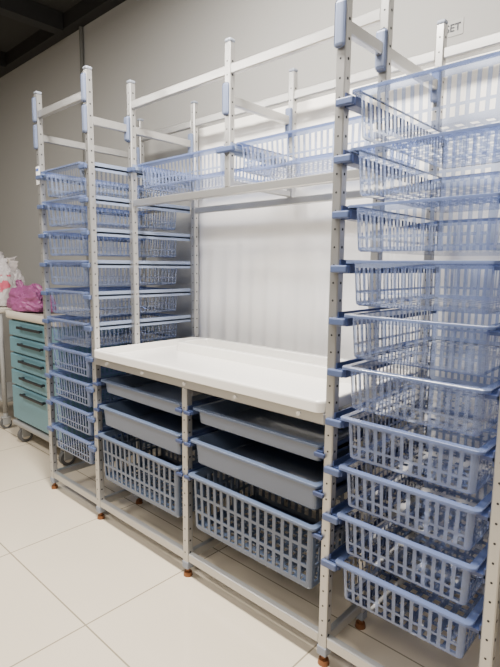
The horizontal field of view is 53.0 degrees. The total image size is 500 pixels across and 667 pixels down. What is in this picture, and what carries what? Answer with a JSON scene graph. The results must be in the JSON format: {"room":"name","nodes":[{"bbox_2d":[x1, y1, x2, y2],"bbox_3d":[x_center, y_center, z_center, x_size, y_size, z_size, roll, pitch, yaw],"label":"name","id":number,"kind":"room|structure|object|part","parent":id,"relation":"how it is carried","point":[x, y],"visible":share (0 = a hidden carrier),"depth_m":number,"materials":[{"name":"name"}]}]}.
{"room":"hospital supply room","nodes":[
{"label":"hospital supply room","id":0,"kind":"room"},
{"bbox_2d":[0,0,81,52],"bbox_3d":[-1.848,-1.878,0.313,9.700,0.100,5.830,8,10,42],"label":"ceiling","id":1,"kind":"structure","parent":0,"point":[13,32],"depth_m":3.76,"materials":[{"name":"black"}]},
{"bbox_2d":[0,401,499,666],"bbox_3d":[-1.881,1.194,0.727,9.500,0.100,5.830,8,10,42],"label":"floor","id":2,"kind":"structure","parent":0,"point":[78,589],"depth_m":1.90,"materials":[{"name":"tile"}]},
{"bbox_2d":[0,306,13,428],"bbox_3d":[-1.937,0.221,4.103,0.620,0.925,0.460,8,10,42],"label":"trolley","id":3,"kind":"object","parent":2,"relation":"on","point":[6,391],"visible":0.4,"depth_m":3.79,"materials":[{"name":"beige metal"}]},
{"bbox_3d":[-1.861,0.219,3.769,0.033,0.780,0.034,8,10,42],"label":"leg","id":4,"kind":"part","parent":3,"relation":"part of","materials":[{"name":"grey metal"}]},
{"bbox_2d":[0,382,13,401],"bbox_3d":[-1.940,0.469,4.136,0.580,0.025,0.400,8,10,42],"label":"shelf","id":5,"kind":"object","parent":3,"relation":"attached to","point":[9,398],"depth_m":3.98,"materials":[{"name":"grey metal"}]},
{"bbox_2d":[0,252,24,305],"bbox_3d":[-1.894,-0.427,3.872,0.395,0.421,0.285,8,10,42],"label":"plastic bag","id":6,"kind":"object","parent":3,"relation":"on","point":[9,272],"visible":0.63,"depth_m":3.74,"materials":[{"name":"white plastic"}]},
{"bbox_2d":[0,275,10,293],"bbox_3d":[-1.904,-0.371,3.760,0.253,0.148,0.087,4,9,26],"label":"print","id":7,"kind":"object","parent":6,"relation":"attached to","point":[5,280],"depth_m":3.71,"materials":[{"name":"red"}]},
{"bbox_3d":[-1.800,-0.503,3.776,0.142,0.160,0.070,8,10,42],"label":"handle","id":8,"kind":"part","parent":6,"relation":"part of","materials":[{"name":"white plastic"}]},
{"bbox_2d":[6,307,126,465],"bbox_3d":[-1.261,0.315,3.441,0.780,0.930,0.509,8,10,42],"label":"cart","id":9,"kind":"object","parent":2,"relation":"on","point":[28,360],"visible":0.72,"depth_m":3.21,"materials":[{"name":"teal metal"}]},
{"bbox_3d":[-1.420,-0.024,3.219,0.340,0.018,0.031,8,10,42],"label":"handle","id":10,"kind":"part","parent":9,"relation":"part of","materials":[{"name":"black metal"}]},
{"bbox_3d":[-1.421,0.088,3.234,0.340,0.018,0.031,8,10,42],"label":"handle","id":11,"kind":"part","parent":9,"relation":"part of","materials":[{"name":"black metal"}]},
{"bbox_3d":[-1.422,0.202,3.249,0.340,0.018,0.031,8,10,42],"label":"handle","id":12,"kind":"part","parent":9,"relation":"part of","materials":[{"name":"black metal"}]},
{"bbox_3d":[-1.423,0.316,3.264,0.340,0.018,0.031,8,10,42],"label":"handle","id":13,"kind":"part","parent":9,"relation":"part of","materials":[{"name":"black metal"}]},
{"bbox_2d":[6,279,57,311],"bbox_3d":[-1.518,-0.264,3.448,0.613,0.210,0.229,8,10,42],"label":"plastic bag","id":14,"kind":"object","parent":9,"relation":"on","point":[29,298],"visible":0.81,"depth_m":3.33,"materials":[{"name":"pink plastic"}]},
{"bbox_3d":[-1.425,0.430,3.280,0.340,0.018,0.031,8,10,42],"label":"handle","id":15,"kind":"part","parent":9,"relation":"part of","materials":[{"name":"black metal"}]},
{"bbox_3d":[-1.400,-0.010,3.242,0.716,0.103,0.029,8,10,42],"label":"drawer","id":16,"kind":"part","parent":9,"relation":"part of","materials":[{"name":"teal metal"}]},
{"bbox_3d":[-1.401,0.103,3.257,0.716,0.105,0.029,8,10,42],"label":"drawer","id":17,"kind":"part","parent":9,"relation":"part of","materials":[{"name":"teal metal"}]},
{"bbox_3d":[-1.403,0.217,3.272,0.716,0.105,0.029,8,10,42],"label":"drawer","id":18,"kind":"part","parent":9,"relation":"part of","materials":[{"name":"teal metal"}]},
{"bbox_3d":[-1.404,0.331,3.288,0.716,0.105,0.029,8,10,42],"label":"drawer","id":19,"kind":"part","parent":9,"relation":"part of","materials":[{"name":"teal metal"}]},
{"bbox_3d":[-1.406,0.509,3.312,0.716,0.235,0.029,8,10,42],"label":"drawer","id":20,"kind":"part","parent":9,"relation":"part of","materials":[{"name":"teal metal"}]},
{"bbox_2d":[32,0,499,666],"bbox_3d":[-0.040,-0.092,2.130,2.332,2.114,0.669,8,10,42],"label":"storage rack","id":21,"kind":"object","parent":2,"relation":"on","point":[345,29],"visible":0.77,"depth_m":1.94,"materials":[{"name":"metal"}]},
{"bbox_3d":[-1.088,-0.188,2.679,0.031,2.065,0.031,8,10,42],"label":"post","id":22,"kind":"part","parent":21,"relation":"part of","materials":[{"name":"metal"}]},
{"bbox_2d":[50,392,111,435],"bbox_3d":[-0.731,0.407,2.791,0.400,0.124,0.600,8,10,42],"label":"basket","id":23,"kind":"object","parent":21,"relation":"on","point":[53,399],"visible":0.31,"depth_m":2.65,"materials":[{"name":"blue plastic"}]},
{"bbox_2d":[49,366,122,406],"bbox_3d":[-0.730,0.261,2.771,0.400,0.124,0.600,8,10,42],"label":"basket","id":24,"kind":"object","parent":21,"relation":"on","point":[53,372],"visible":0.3,"depth_m":2.65,"materials":[{"name":"blue plastic"}]},
{"bbox_3d":[-0.729,-0.140,2.349,0.031,2.065,0.031,8,10,42],"label":"post","id":25,"kind":"part","parent":21,"relation":"part of","materials":[{"name":"metal"}]},
{"bbox_2d":[52,419,153,463],"bbox_3d":[-0.733,0.554,2.811,0.400,0.124,0.600,8,10,42],"label":"basket","id":26,"kind":"object","parent":21,"relation":"on","point":[55,426],"visible":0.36,"depth_m":2.68,"materials":[{"name":"blue plastic"}]},
{"bbox_2d":[41,162,175,199],"bbox_3d":[-0.719,-0.766,2.633,0.400,0.124,0.600,8,10,42],"label":"basket","id":27,"kind":"object","parent":21,"relation":"on","point":[162,183],"visible":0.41,"depth_m":2.80,"materials":[{"name":"blue plastic"}]},
{"bbox_2d":[43,195,175,231],"bbox_3d":[-0.720,-0.619,2.653,0.400,0.124,0.600,8,10,42],"label":"basket","id":28,"kind":"object","parent":21,"relation":"on","point":[146,212],"visible":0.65,"depth_m":2.78,"materials":[{"name":"blue plastic"}]},
{"bbox_2d":[48,335,170,377],"bbox_3d":[-0.728,0.114,2.752,0.400,0.124,0.600,8,10,42],"label":"basket","id":29,"kind":"object","parent":21,"relation":"on","point":[158,339],"visible":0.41,"depth_m":2.64,"materials":[{"name":"blue plastic"}]},
{"bbox_2d":[43,228,176,257],"bbox_3d":[-0.722,-0.473,2.672,0.400,0.124,0.600,8,10,42],"label":"basket","id":30,"kind":"object","parent":21,"relation":"on","point":[149,250],"visible":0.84,"depth_m":2.87,"materials":[{"name":"blue plastic"}]},
{"bbox_2d":[44,260,176,286],"bbox_3d":[-0.723,-0.326,2.692,0.400,0.124,0.600,8,10,42],"label":"basket","id":31,"kind":"object","parent":21,"relation":"on","point":[147,282],"visible":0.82,"depth_m":2.83,"materials":[{"name":"blue plastic"}]},
{"bbox_2d":[50,286,176,316],"bbox_3d":[-0.725,-0.179,2.712,0.400,0.124,0.600,8,10,42],"label":"basket","id":32,"kind":"object","parent":21,"relation":"on","point":[141,308],"visible":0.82,"depth_m":2.79,"materials":[{"name":"blue plastic"}]},
{"bbox_2d":[49,311,181,347],"bbox_3d":[-0.726,-0.033,2.732,0.400,0.124,0.600,8,10,42],"label":"basket","id":33,"kind":"object","parent":21,"relation":"on","point":[150,333],"visible":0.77,"depth_m":2.77,"materials":[{"name":"blue plastic"}]},
{"bbox_3d":[-0.576,-0.160,2.513,0.031,2.065,0.031,8,10,42],"label":"post","id":34,"kind":"part","parent":21,"relation":"part of","materials":[{"name":"metal"}]},
{"bbox_3d":[-0.666,-0.244,3.130,0.031,2.065,0.031,8,10,42],"label":"post","id":35,"kind":"part","parent":21,"relation":"part of","materials":[{"name":"metal"}]},
{"bbox_2d":[99,399,209,454],"bbox_3d":[-0.367,0.402,2.328,0.604,0.097,0.400,8,10,42],"label":"tray","id":36,"kind":"object","parent":21,"relation":"on","point":[160,428],"visible":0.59,"depth_m":2.32,"materials":[{"name":"grey plastic"}]},
{"bbox_2d":[101,374,212,415],"bbox_3d":[-0.356,0.261,2.319,0.604,0.064,0.400,8,10,42],"label":"tray","id":37,"kind":"object","parent":21,"relation":"on","point":[163,396],"visible":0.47,"depth_m":2.31,"materials":[{"name":"grey plastic"}]},
{"bbox_2d":[98,429,236,517],"bbox_3d":[-0.377,0.602,2.346,0.604,0.227,0.400,8,10,42],"label":"basket","id":38,"kind":"object","parent":21,"relation":"on","point":[145,460],"visible":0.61,"depth_m":2.25,"materials":[{"name":"blue plastic"}]},
{"bbox_3d":[-0.248,0.579,1.988,0.031,0.747,0.031,8,10,42],"label":"post","id":39,"kind":"part","parent":21,"relation":"part of","materials":[{"name":"metal"}]},
{"bbox_3d":[-0.307,-0.196,2.800,0.031,2.065,0.031,8,10,42],"label":"post","id":40,"kind":"part","parent":21,"relation":"part of","materials":[{"name":"metal"}]},
{"bbox_2d":[137,146,278,193],"bbox_3d":[-0.193,-0.741,2.350,0.600,0.112,0.400,8,10,42],"label":"basket","id":41,"kind":"object","parent":21,"relation":"on","point":[164,159],"visible":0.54,"depth_m":2.38,"materials":[{"name":"blue plastic"}]},
{"bbox_3d":[-0.080,-0.850,1.962,0.031,0.540,0.031,8,10,42],"label":"post","id":42,"kind":"part","parent":21,"relation":"part of","materials":[{"name":"metal"}]},
{"bbox_2d":[94,337,411,412],"bbox_3d":[-0.050,0.121,2.139,1.294,0.051,0.630,8,10,42],"label":"countertop","id":43,"kind":"structure","parent":21,"relation":"on","point":[295,379],"depth_m":2.04,"materials":[{"name":"white laminate"}]},
{"bbox_2d":[188,466,360,588],"bbox_3d":[0.110,0.667,1.899,0.604,0.227,0.400,8,10,42],"label":"basket","id":44,"kind":"object","parent":21,"relation":"on","point":[239,501],"visible":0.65,"depth_m":1.81,"materials":[{"name":"blue plastic"}]},
{"bbox_2d":[190,429,360,509],"bbox_3d":[0.120,0.468,1.881,0.604,0.097,0.400,8,10,42],"label":"tray","id":45,"kind":"object","parent":21,"relation":"on","point":[290,476],"visible":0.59,"depth_m":1.84,"materials":[{"name":"grey plastic"}]},
{"bbox_2d":[193,399,383,460],"bbox_3d":[0.131,0.327,1.871,0.604,0.064,0.400,8,10,42],"label":"tray","id":46,"kind":"object","parent":21,"relation":"on","point":[294,435],"visible":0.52,"depth_m":1.84,"materials":[{"name":"grey plastic"}]},
{"bbox_3d":[0.189,-0.886,2.250,0.031,0.540,0.031,8,10,42],"label":"post","id":47,"kind":"part","parent":21,"relation":"part of","materials":[{"name":"metal"}]},
{"bbox_2d":[236,115,417,179],"bbox_3d":[0.294,-0.676,1.903,0.600,0.112,0.400,8,10,42],"label":"basket","id":48,"kind":"object","parent":21,"relation":"on","point":[290,158],"visible":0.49,"depth_m":2.01,"materials":[{"name":"blue plastic"}]},
{"bbox_3d":[0.245,-0.009,1.453,0.031,2.065,0.031,8,10,42],"label":"post","id":49,"kind":"part","parent":21,"relation":"part of","materials":[{"name":"metal"}]},
{"bbox_3d":[0.399,-0.029,1.617,0.031,2.065,0.031,8,10,42],"label":"post","id":50,"kind":"part","parent":21,"relation":"part of","materials":[{"name":"metal"}]},
{"bbox_2d":[335,501,484,658],"bbox_3d":[0.598,0.733,1.587,0.400,0.124,0.600,8,10,42],"label":"basket","id":51,"kind":"object","parent":21,"relation":"on","point":[467,641],"visible":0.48,"depth_m":1.50,"materials":[{"name":"blue plastic"}]},
{"bbox_2d":[337,461,492,604],"bbox_3d":[0.600,0.587,1.568,0.400,0.124,0.600,8,10,42],"label":"basket","id":52,"kind":"object","parent":21,"relation":"on","point":[466,596],"visible":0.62,"depth_m":1.50,"materials":[{"name":"blue plastic"}]},
{"bbox_2d":[339,423,492,550],"bbox_3d":[0.601,0.440,1.548,0.400,0.124,0.600,8,10,42],"label":"basket","id":53,"kind":"object","parent":21,"relation":"on","point":[385,483],"visible":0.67,"depth_m":1.50,"materials":[{"name":"blue plastic"}]},
{"bbox_2d":[340,384,496,494],"bbox_3d":[0.603,0.293,1.528,0.400,0.124,0.600,8,10,42],"label":"basket","id":54,"kind":"object","parent":21,"relation":"on","point":[353,416],"visible":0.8,"depth_m":1.48,"materials":[{"name":"blue plastic"}]},
{"bbox_2d":[342,345,499,436],"bbox_3d":[0.605,0.146,1.508,0.400,0.124,0.600,8,10,42],"label":"basket","id":55,"kind":"object","parent":21,"relation":"on","point":[357,366],"visible":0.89,"depth_m":1.50,"materials":[{"name":"blue plastic"}]},
{"bbox_2d":[344,305,499,375],"bbox_3d":[0.606,0.000,1.489,0.400,0.124,0.600,8,10,42],"label":"basket","id":56,"kind":"object","parent":21,"relation":"on","point":[383,313],"visible":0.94,"depth_m":1.50,"materials":[{"name":"blue plastic"}]},
{"bbox_2d":[346,260,499,313],"bbox_3d":[0.608,-0.147,1.469,0.400,0.124,0.600,8,10,42],"label":"basket","id":57,"kind":"object","parent":21,"relation":"on","point":[359,264],"visible":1,"depth_m":1.50,"materials":[{"name":"blue plastic"}]},
{"bbox_2d":[348,192,499,255],"bbox_3d":[0.609,-0.293,1.449,0.400,0.124,0.600,8,10,42],"label":"basket","id":58,"kind":"object","parent":21,"relation":"on","point":[361,210],"visible":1,"depth_m":1.50,"materials":[{"name":"blue plastic"}]},
{"bbox_2d":[350,122,499,212],"bbox_3d":[0.611,-0.440,1.429,0.400,0.124,0.600,8,10,42],"label":"basket","id":59,"kind":"object","parent":21,"relation":"on","point":[363,154],"visible":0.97,"depth_m":1.49,"materials":[{"name":"blue plastic"}]},
{"bbox_2d":[352,51,499,168],"bbox_3d":[0.612,-0.587,1.410,0.400,0.124,0.600,8,10,42],"label":"basket","id":60,"kind":"object","parent":21,"relation":"on","point":[357,92],"visible":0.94,"depth_m":1.46,"materials":[{"name":"blue plastic"}]},
{"bbox_3d":[0.667,-0.065,1.904,0.031,2.065,0.031,8,10,42],"label":"post","id":61,"kind":"part","parent":21,"relation":"part of","materials":[{"name":"metal"}]},
{"bbox_3d":[0.594,0.038,1.133,0.031,2.065,0.031,8,10,42],"label":"post","id":62,"kind":"part","parent":21,"relation":"part of","materials":[{"name":"metal"}]},
{"bbox_2d":[0,0,499,455],"bbox_3d":[0.085,-0.602,2.603,9.500,3.000,0.100,8,10,42],"label":"wall","id":63,"kind":"structure","parent":0,"point":[157,45],"depth_m":3.10,"materials":[{"name":"paint"}]},
{"bbox_2d":[0,0,62,69],"bbox_3d":[-4.002,-2.041,2.178,2.100,0.119,5.640,8,10,42],"label":"ceiling beam","id":64,"kind":"structure","parent":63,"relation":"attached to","point":[30,12],"depth_m":3.40,"materials":[{"name":"black"}]},
{"bbox_2d":[0,0,125,77],"bbox_3d":[0.039,-2.030,2.344,9.500,0.099,0.079,8,10,42],"label":"trim","id":65,"kind":"structure","parent":63,"relation":"attached to","point":[84,12],"depth_m":3.66,"materials":[{"name":"black"}]},
{"bbox_2d":[79,26,89,308],"bbox_3d":[-1.200,-0.711,3.699,0.050,2.894,0.032,8,10,42],"label":"conduit pipe","id":66,"kind":"object","parent":63,"relation":"attached to","point":[81,43],"visible":0.36,"depth_m":3.61,"materials":[{"name":"grey"}]},
{"bbox_2d":[199,49,499,591],"bbox_3d":[0.729,-0.007,1.973,2.792,1.998,0.018,8,10,42],"label":"plastic sheet","id":67,"kind":"object","parent":63,"relation":"attached to","point":[264,273],"visible":0.37,"depth_m":2.21,"materials":[{"name":"plastic"}]},
{"bbox_2d":[436,17,463,37],"bbox_3d":[0.739,-1.126,1.854,0.101,0.056,0.004,8,10,42],"label":"wall sign","id":68,"kind":"object","parent":63,"relation":"attached to","point":[455,27],"visible":0.45,"depth_m":1.84,"materials":[{"name":"grey plastic"}]}
]}

